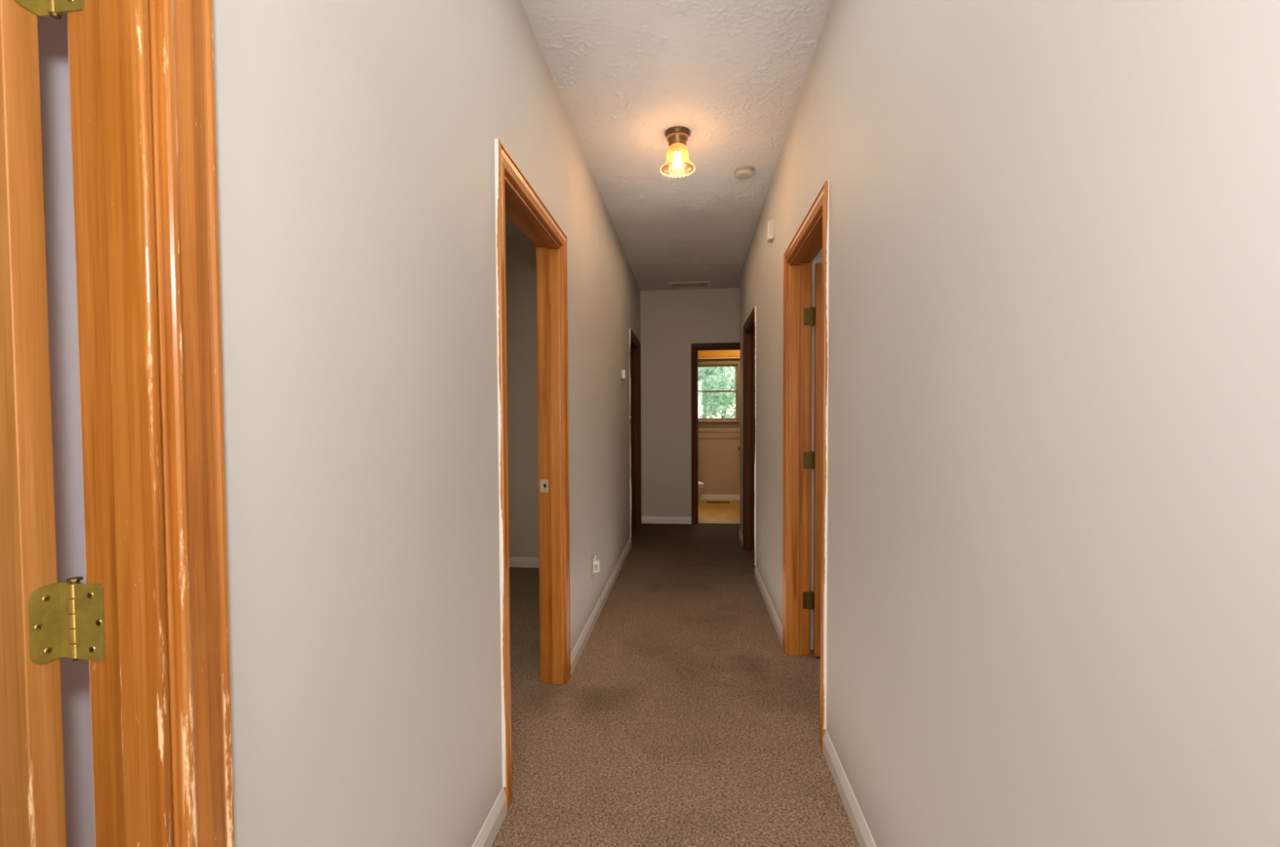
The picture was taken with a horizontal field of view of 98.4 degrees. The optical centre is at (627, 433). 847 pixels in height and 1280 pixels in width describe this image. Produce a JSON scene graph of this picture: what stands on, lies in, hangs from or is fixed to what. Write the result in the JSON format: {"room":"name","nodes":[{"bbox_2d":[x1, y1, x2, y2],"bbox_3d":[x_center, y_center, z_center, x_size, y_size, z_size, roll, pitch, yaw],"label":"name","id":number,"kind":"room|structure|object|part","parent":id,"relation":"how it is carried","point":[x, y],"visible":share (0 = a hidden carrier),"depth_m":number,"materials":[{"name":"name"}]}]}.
{"room":"home hallway","nodes":[
{"label":"home hallway","id":0,"kind":"room"},
{"bbox_2d":[37,12,95,846],"bbox_3d":[-2.252,-0.130,1.002,3.293,2.723,0.130,0,2,7],"label":"wall","id":1,"kind":"structure","parent":0,"point":[53,51],"depth_m":0.77,"materials":[{"name":"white paint"}]},
{"bbox_2d":[213,0,641,846],"bbox_3d":[-0.411,-0.171,2.090,0.110,2.723,8.864,0,2,7],"label":"wall","id":2,"kind":"structure","parent":0,"point":[355,139],"depth_m":1.08,"materials":[{"name":"beige paint"}]},
{"bbox_2d":[0,0,106,846],"bbox_3d":[-1.016,0.212,0.681,0.812,2.016,0.043,0,2,7],"label":"door","id":3,"kind":"structure","parent":2,"relation":"in","point":[43,620],"depth_m":0.63,"materials":[{"name":"brown wood"}]},
{"bbox_3d":[-1.047,0.212,0.680,0.750,2.016,0.035,0,2,7],"label":"panel","id":4,"kind":"part","parent":3,"relation":"part of","materials":[{"name":"brown wood"}]},
{"bbox_2d":[66,0,235,846],"bbox_3d":[-0.624,0.193,0.263,0.139,2.103,0.902,0,2,7],"label":"trim","id":5,"kind":"structure","parent":2,"relation":"attached to","point":[142,87],"depth_m":0.63,"materials":[{"name":"orange wood"}]},
{"bbox_3d":[-0.638,0.182,0.684,0.013,2.100,0.060,0,2,7],"label":"casing","id":6,"kind":"part","parent":5,"relation":"part of","materials":[{"name":"orange wood"}]},
{"bbox_3d":[-0.514,0.182,0.669,0.016,2.100,0.060,0,2,7],"label":"casing","id":7,"kind":"part","parent":5,"relation":"part of","materials":[{"name":"orange wood"}]},
{"bbox_2d":[494,138,570,813],"bbox_3d":[-0.399,0.137,2.176,0.139,2.103,0.926,0,2,7],"label":"trim","id":8,"kind":"structure","parent":2,"relation":"attached to","point":[515,197],"depth_m":2.54,"materials":[{"name":"orange wood"}]},
{"bbox_3d":[-0.387,0.150,1.744,0.016,2.100,0.060,0,2,7],"label":"casing","id":9,"kind":"part","parent":8,"relation":"part of","materials":[{"name":"orange wood"}]},
{"bbox_3d":[-0.343,-0.882,2.139,0.016,0.060,0.915,0,2,7],"label":"head casing","id":10,"kind":"part","parent":8,"relation":"part of","materials":[{"name":"orange wood"}]},
{"bbox_3d":[-0.411,0.126,2.608,0.013,2.100,0.060,0,2,7],"label":"casing","id":11,"kind":"part","parent":8,"relation":"part of","materials":[{"name":"orange wood"}]},
{"bbox_3d":[-0.387,0.245,2.571,0.040,0.060,0.002,0,2,7],"label":"strike plate","id":12,"kind":"part","parent":8,"relation":"part of","materials":[{"name":"metal"}]},
{"bbox_3d":[-0.287,0.126,2.593,0.016,2.100,0.060,0,2,7],"label":"casing","id":13,"kind":"part","parent":8,"relation":"part of","materials":[{"name":"orange wood"}]},
{"bbox_2d":[471,537,631,846],"bbox_3d":[-0.411,1.165,1.539,0.013,0.083,7.691,0,2,7],"label":"baseboard","id":14,"kind":"structure","parent":2,"relation":"attached to","point":[486,837],"depth_m":2.74,"materials":[{"name":"white paint"}]},
{"bbox_2d":[591,555,594,578],"bbox_3d":[-0.206,0.802,3.306,0.009,0.119,0.074,0,2,7],"label":"wall outlet","id":15,"kind":"object","parent":2,"relation":"attached to","point":[593,557],"visible":0.7,"depth_m":3.28,"materials":[{"name":"grey plastic"}]},
{"bbox_2d":[592,555,599,573],"bbox_3d":[-0.183,0.785,3.303,0.036,0.090,0.062,0,2,7],"label":"plug","id":16,"kind":"object","parent":15,"relation":"attached to","point":[596,563],"visible":1,"depth_m":3.28,"materials":[{"name":"beige plastic"}]},
{"bbox_2d":[621,368,626,380],"bbox_3d":[-0.028,-0.503,4.728,0.035,0.088,0.120,0,2,7],"label":"thermostat","id":17,"kind":"object","parent":2,"relation":"attached to","point":[623,371],"visible":1,"depth_m":4.68,"materials":[{"name":"grey plastic"}]},
{"bbox_2d":[628,411,631,423],"bbox_3d":[0.026,-0.154,5.265,0.016,0.117,0.072,0,2,7],"label":"light switch","id":18,"kind":"object","parent":2,"relation":"attached to","point":[629,416],"visible":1,"depth_m":5.26,"materials":[{"name":"grey plastic"}]},
{"bbox_2d":[629,328,641,540],"bbox_3d":[0.030,0.030,5.822,0.139,2.103,0.992,0,2,7],"label":"trim","id":19,"kind":"structure","parent":2,"relation":"attached to","point":[634,344],"depth_m":6.23,"materials":[{"name":"brown wood"}]},
{"bbox_3d":[0.038,0.044,5.357,0.016,2.100,0.060,0,2,7],"label":"casing","id":20,"kind":"part","parent":19,"relation":"part of","materials":[{"name":"brown wood"}]},
{"bbox_3d":[0.086,-0.989,5.786,0.016,0.060,0.983,0,2,7],"label":"head casing","id":21,"kind":"part","parent":19,"relation":"part of","materials":[{"name":"brown wood"}]},
{"bbox_3d":[0.145,0.018,6.273,0.016,2.100,0.060,0,2,7],"label":"casing","id":22,"kind":"part","parent":19,"relation":"part of","materials":[{"name":"brown wood"}]},
{"bbox_2d":[505,239,538,557],"bbox_3d":[-1.811,-0.240,4.749,3.293,2.723,0.100,0,2,7],"label":"wall","id":23,"kind":"structure","parent":0,"point":[520,254],"depth_m":4.59,"materials":[{"name":"paint"}]},
{"bbox_2d":[509,556,538,568],"bbox_3d":[-1.811,1.081,4.731,3.293,0.083,0.013,0,2,7],"label":"baseboard","id":24,"kind":"structure","parent":23,"relation":"attached to","point":[531,562],"depth_m":4.62,"materials":[{"name":"white paint"}]},
{"bbox_2d":[505,0,831,291],"bbox_3d":[0.343,-1.607,2.945,8.200,0.108,11.020,0,2,7],"label":"ceiling","id":25,"kind":"structure","parent":0,"point":[732,73],"depth_m":2.62,"materials":[{"name":"white paint"}]},
{"bbox_2d":[659,126,695,177],"bbox_3d":[0.262,-1.462,2.863,0.185,0.193,0.184,-1,2,-35],"label":"ceiling light","id":26,"kind":"object","parent":25,"relation":"attached to","point":[677,137],"visible":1,"depth_m":2.83,"materials":[{"name":"brown metal"}]},
{"bbox_3d":[0.262,-1.419,2.864,0.041,0.072,0.041,0,2,7],"label":"light bulb","id":27,"kind":"part","parent":26,"relation":"part of","materials":[{"name":"white glass"}]},
{"bbox_3d":[0.262,-1.431,2.864,0.183,0.125,0.182,0,2,7],"label":"lamp shade","id":28,"kind":"part","parent":26,"relation":"part of","materials":[{"name":"yellow glass"}]},
{"bbox_2d":[674,145,681,152],"bbox_3d":[0.261,-1.471,2.862,0.040,0.032,0.040,0,2,7],"label":"bulb socket","id":29,"kind":"object","parent":26,"relation":"attached to","point":[677,148],"depth_m":2.85,"materials":[{"name":"gold metal"}]},
{"bbox_2d":[668,281,710,288],"bbox_3d":[0.694,-1.650,6.141,0.450,0.010,0.250,0,2,7],"label":"ceiling vent","id":30,"kind":"object","parent":25,"relation":"in","point":[672,285],"visible":1,"depth_m":6.13,"materials":[{"name":"metal"}]},
{"bbox_2d":[734,166,754,179],"bbox_3d":[0.699,-1.554,3.297,0.116,0.040,0.116,0,2,7],"label":"smoke detector","id":31,"kind":"object","parent":25,"relation":"attached to","point":[744,172],"visible":1,"depth_m":3.27,"materials":[{"name":"grey plastic"}]},
{"bbox_3d":[0.699,-1.567,3.297,0.100,0.014,0.100,0,2,7],"label":"mounting plate","id":32,"kind":"part","parent":31,"relation":"part of","materials":[{"name":"grey plastic"}]},
{"bbox_2d":[491,499,859,846],"bbox_3d":[0.358,1.209,3.025,8.200,0.103,11.020,0,2,7],"label":"floor","id":33,"kind":"structure","parent":0,"point":[683,718],"depth_m":2.29,"materials":[{"name":"brown carpet"}]},
{"bbox_2d":[697,481,704,500],"bbox_3d":[0.595,0.655,7.021,0.773,0.772,0.480,0,2,7],"label":"toilet","id":34,"kind":"object","parent":33,"relation":"on","point":[700,485],"visible":0.05,"depth_m":6.90,"materials":[{"name":"ceramic"}]},
{"bbox_2d":[706,501,729,503],"bbox_3d":[1.324,1.004,8.043,0.335,0.006,0.110,0,2,7],"label":"floor vent","id":35,"kind":"object","parent":33,"relation":"in","point":[706,501],"visible":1,"depth_m":8.02,"materials":[{"name":"brown metal"}]},
{"bbox_2d":[640,288,740,516],"bbox_3d":[0.761,-0.303,6.468,8.000,2.723,0.110,0,2,7],"label":"wall","id":36,"kind":"structure","parent":0,"point":[673,320],"depth_m":6.44,"materials":[{"name":"paint"}]},
{"bbox_2d":[641,515,691,524],"bbox_3d":[0.459,1.019,6.481,0.587,0.083,0.013,0,2,7],"label":"baseboard","id":37,"kind":"structure","parent":36,"relation":"attached to","point":[655,520],"depth_m":6.47,"materials":[{"name":"white paint"}]},
{"bbox_2d":[690,342,740,524],"bbox_3d":[1.205,0.006,6.423,0.922,2.104,0.139,0,2,7],"label":"trim","id":38,"kind":"structure","parent":36,"relation":"attached to","point":[695,348],"depth_m":6.40,"materials":[{"name":"brown wood"}]},
{"bbox_3d":[0.775,0.010,6.412,0.060,2.100,0.016,0,2,7],"label":"casing","id":39,"kind":"part","parent":38,"relation":"part of","materials":[{"name":"brown wood"}]},
{"bbox_3d":[1.192,-1.010,6.333,0.912,0.060,0.016,0,2,7],"label":"head casing","id":40,"kind":"part","parent":38,"relation":"part of","materials":[{"name":"brown wood"}]},
{"bbox_2d":[697,358,740,494],"bbox_3d":[1.423,-0.360,8.334,2.320,2.723,0.140,0,2,7],"label":"wall","id":41,"kind":"structure","parent":0,"point":[718,453],"depth_m":8.29,"materials":[{"name":"beige paint"}]},
{"bbox_2d":[697,431,739,432],"bbox_3d":[1.319,-0.020,8.253,0.718,0.028,0.071,0,2,7],"label":"towel bar","id":42,"kind":"object","parent":41,"relation":"attached to","point":[738,431],"visible":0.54,"depth_m":8.21,"materials":[{"name":"metal"}]},
{"bbox_2d":[697,359,740,426],"bbox_3d":[1.272,-0.605,8.322,0.926,0.998,0.185,0,2,7],"label":"window","id":43,"kind":"structure","parent":41,"relation":"in","point":[735,421],"depth_m":8.25,"materials":[{"name":"beige paint"}]},
{"bbox_3d":[1.281,-0.822,8.357,0.730,0.400,0.030,0,2,7],"label":"sash","id":44,"kind":"part","parent":43,"relation":"part of","materials":[{"name":"clear glass"}]},
{"bbox_3d":[1.279,-0.430,8.334,0.730,0.434,0.030,0,2,7],"label":"sash","id":45,"kind":"part","parent":43,"relation":"part of","materials":[{"name":"clear glass"}]},
{"bbox_3d":[1.266,-0.177,8.265,0.926,0.024,0.045,0,2,7],"label":"sill","id":46,"kind":"part","parent":43,"relation":"part of","materials":[{"name":"beige paint"}]},
{"bbox_2d":[697,350,740,359],"bbox_3d":[1.366,-1.261,8.203,1.200,0.308,0.080,0,2,7],"label":"window valance","id":47,"kind":"object","parent":41,"relation":"attached to","point":[717,354],"visible":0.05,"depth_m":8.17,"materials":[{"name":"orange fabric"}]},
{"bbox_2d":[698,494,740,500],"bbox_3d":[1.421,0.962,8.296,2.120,0.083,0.013,0,2,7],"label":"baseboard","id":48,"kind":"structure","parent":41,"relation":"attached to","point":[715,497],"depth_m":8.29,"materials":[{"name":"white paint"}]},
{"bbox_2d":[810,248,822,633],"bbox_3d":[2.505,-0.172,1.589,3.396,2.723,2.550,0,2,7],"label":"wall","id":49,"kind":"structure","parent":0,"point":[818,259],"depth_m":2.93,"materials":[{"name":"white paint"}]},
{"bbox_2d":[810,633,813,649],"bbox_3d":[2.646,1.114,2.767,3.396,0.083,0.013,0,2,7],"label":"baseboard","id":50,"kind":"structure","parent":49,"relation":"attached to","point":[811,634],"depth_m":2.96,"materials":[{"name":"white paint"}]},
{"bbox_2d":[802,262,822,657],"bbox_3d":[1.313,0.143,2.792,0.815,2.008,0.044,0,2,7],"label":"door","id":51,"kind":"structure","parent":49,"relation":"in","point":[812,316],"depth_m":2.82,"materials":[{"name":"brown wood"}]},
{"bbox_3d":[1.339,0.143,2.784,0.761,2.008,0.035,0,2,7],"label":"panel","id":52,"kind":"part","parent":51,"relation":"part of","materials":[{"name":"brown wood"}]},
{"bbox_2d":[740,0,1279,846],"bbox_3d":[0.744,-0.164,1.629,0.110,2.723,8.217,0,2,7],"label":"wall","id":53,"kind":"structure","parent":0,"point":[1053,577],"depth_m":0.77,"materials":[{"name":"beige paint"}]},
{"bbox_2d":[742,306,755,576],"bbox_3d":[1.110,0.055,4.747,0.139,2.103,0.927,0,2,7],"label":"trim","id":54,"kind":"structure","parent":53,"relation":"attached to","point":[749,326],"depth_m":5.13,"materials":[{"name":"brown wood"}]},
{"bbox_3d":[1.099,0.044,5.179,0.016,2.100,0.060,0,2,7],"label":"casing","id":55,"kind":"part","parent":54,"relation":"part of","materials":[{"name":"brown wood"}]},
{"bbox_3d":[1.043,-0.963,4.724,0.016,0.060,0.916,0,2,7],"label":"head casing","id":56,"kind":"part","parent":54,"relation":"part of","materials":[{"name":"brown wood"}]},
{"bbox_3d":[0.999,0.069,4.329,0.016,2.100,0.060,0,2,7],"label":"casing","id":57,"kind":"part","parent":54,"relation":"part of","materials":[{"name":"brown wood"}]},
{"bbox_2d":[766,220,773,242],"bbox_3d":[0.878,-1.237,3.395,0.039,0.109,0.113,0,2,7],"label":"door chime","id":58,"kind":"object","parent":53,"relation":"attached to","point":[770,228],"visible":1,"depth_m":3.34,"materials":[{"name":"beige paint"}]},
{"bbox_2d":[782,180,829,751],"bbox_3d":[0.842,0.121,2.469,0.139,2.103,0.919,0,2,7],"label":"trim","id":59,"kind":"structure","parent":53,"relation":"attached to","point":[812,236],"depth_m":2.84,"materials":[{"name":"orange wood"}]},
{"bbox_3d":[0.831,0.111,2.897,0.016,2.100,0.060,0,2,7],"label":"casing","id":60,"kind":"part","parent":59,"relation":"part of","materials":[{"name":"orange wood"}]},
{"bbox_3d":[0.775,-0.896,2.447,0.016,0.060,0.908,0,2,7],"label":"head casing","id":61,"kind":"part","parent":59,"relation":"part of","materials":[{"name":"orange wood"}]},
{"bbox_3d":[0.954,0.111,2.883,0.013,2.100,0.060,0,2,7],"label":"casing","id":62,"kind":"part","parent":59,"relation":"part of","materials":[{"name":"orange wood"}]},
{"bbox_3d":[0.731,0.135,2.055,0.016,2.100,0.060,0,2,7],"label":"casing","id":63,"kind":"part","parent":59,"relation":"part of","materials":[{"name":"orange wood"}]},
{"bbox_2d":[738,528,876,846],"bbox_3d":[0.691,1.155,1.680,0.013,0.083,8.230,0,2,7],"label":"baseboard","id":64,"kind":"structure","parent":53,"relation":"attached to","point":[861,830],"depth_m":1.83,"materials":[{"name":"white paint"}]},
{"label":"outside","id":65,"kind":"structure","parent":0,"visible":0},
{"bbox_3d":[3.847,1.211,24.111,30.000,0.150,31.300,0,2,7],"label":"ground","id":66,"kind":"structure","parent":65,"visible":0},
{"bbox_2d":[697,366,733,417],"bbox_3d":[1.398,-2.360,20.479,5.058,7.230,5.346,0,2,7],"label":"leafy tree","id":67,"kind":"object","parent":66,"relation":"on","point":[703,373],"visible":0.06,"depth_m":19.80,"materials":[{"name":"green plant"}]},
{"bbox_2d":[697,368,735,417],"bbox_3d":[4.300,-1.774,16.971,4.037,6.229,4.410,0,2,-4],"label":"leafy tree","id":68,"kind":"object","parent":66,"relation":"on","point":[707,385],"visible":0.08,"depth_m":17.58,"materials":[{"name":"green plant"}]},
{"bbox_2d":[697,366,735,418],"bbox_3d":[4.403,-2.650,28.515,9.293,9.092,8.442,0,2,14],"label":"leafy tree","id":69,"kind":"object","parent":66,"relation":"on","point":[708,411],"visible":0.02,"depth_m":27.11,"materials":[{"name":"green plant"}]}
]}

